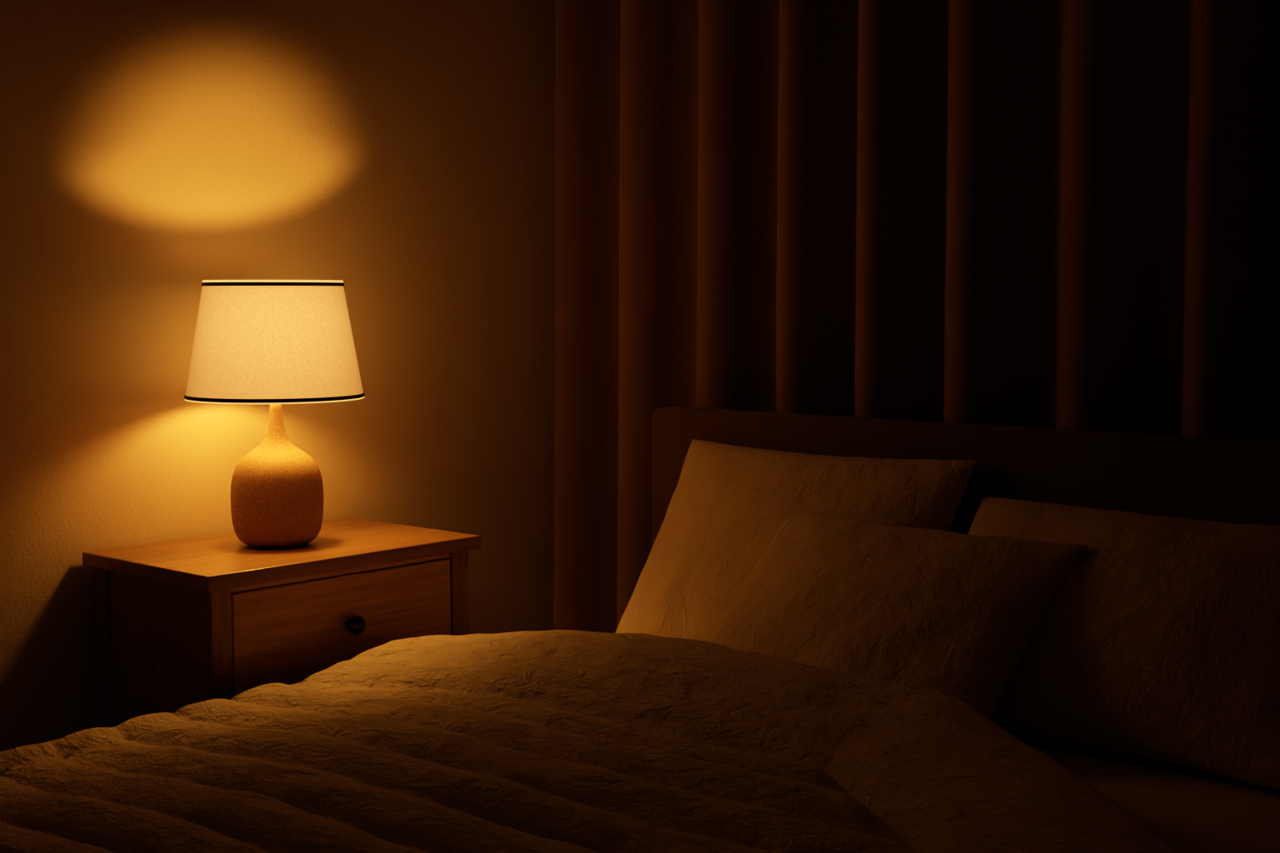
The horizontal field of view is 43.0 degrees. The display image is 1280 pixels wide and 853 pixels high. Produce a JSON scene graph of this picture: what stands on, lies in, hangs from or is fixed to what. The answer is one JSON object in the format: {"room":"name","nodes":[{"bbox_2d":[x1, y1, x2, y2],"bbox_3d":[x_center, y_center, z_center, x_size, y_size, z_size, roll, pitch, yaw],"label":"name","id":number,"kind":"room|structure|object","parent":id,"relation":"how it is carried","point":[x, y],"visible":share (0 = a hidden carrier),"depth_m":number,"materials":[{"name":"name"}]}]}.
{"room":"bedroom","nodes":[
{"label":"bedroom","id":0,"kind":"room"},
{"bbox_2d":[0,0,555,751],"bbox_3d":[-1.733,-0.412,2.217,0.120,2.600,4.840,4,6,41],"label":"wall","id":1,"kind":"structure","parent":0,"point":[401,152],"depth_m":3.22,"materials":[{"name":"beige paint"}]},
{"bbox_2d":[554,0,1279,633],"bbox_3d":[1.122,-0.389,2.666,3.582,2.431,0.150,4,6,41],"label":"curtain","id":2,"kind":"object","parent":1,"relation":"attached to","point":[1052,214],"visible":0.55,"depth_m":3.19,"materials":[{"name":"fabric"}]},
{"bbox_3d":[-0.114,1.058,0.901,4.440,0.120,4.840,4,6,41],"label":"floor","id":3,"kind":"structure","parent":0,"visible":0},
{"bbox_2d":[82,517,480,727],"bbox_3d":[-0.661,0.520,3.089,0.412,0.600,0.622,4,6,41],"label":"nightstand","id":4,"kind":"object","parent":3,"relation":"on","point":[182,622],"visible":0.53,"depth_m":2.92,"materials":[{"name":"brown wood"}]},
{"bbox_2d":[184,280,364,547],"bbox_3d":[-0.682,-0.026,3.041,0.330,0.494,0.330,4,6,41],"label":"lamp","id":5,"kind":"object","parent":4,"relation":"on","point":[275,343],"visible":1,"depth_m":2.93,"materials":[{"name":"fabric"}]},
{"bbox_2d":[0,406,1279,852],"bbox_3d":[0.049,0.484,2.107,1.868,0.830,2.198,4,6,41],"label":"bed","id":6,"kind":"object","parent":3,"relation":"on","point":[834,634],"visible":1,"depth_m":2.40,"materials":[{"name":"brown fabric"}]},
{"bbox_2d":[0,630,1179,852],"bbox_3d":[-0.165,0.627,1.875,1.866,0.463,1.552,4,6,41],"label":"duvet","id":7,"kind":"object","parent":6,"relation":"on","point":[552,741],"depth_m":2.09,"materials":[{"name":"fabric"}]},
{"bbox_2d":[615,439,977,640],"bbox_3d":[0.274,0.243,3.042,0.660,0.387,0.276,4,6,41],"label":"pillow","id":8,"kind":"object","parent":6,"relation":"on","point":[735,504],"depth_m":3.02,"materials":[{"name":"fabric"}]},
{"bbox_2d":[704,514,1087,719],"bbox_3d":[0.380,0.324,2.684,0.611,0.292,0.358,4,6,41],"label":"pillow","id":9,"kind":"object","parent":6,"relation":"on","point":[977,621],"depth_m":2.59,"materials":[{"name":"fabric"}]},
{"bbox_2d":[968,496,1279,790],"bbox_3d":[0.762,0.314,2.549,0.700,0.330,0.339,4,6,41],"label":"pillow","id":10,"kind":"object","parent":6,"relation":"on","point":[1145,645],"depth_m":2.45,"materials":[{"name":"fabric"}]}
]}

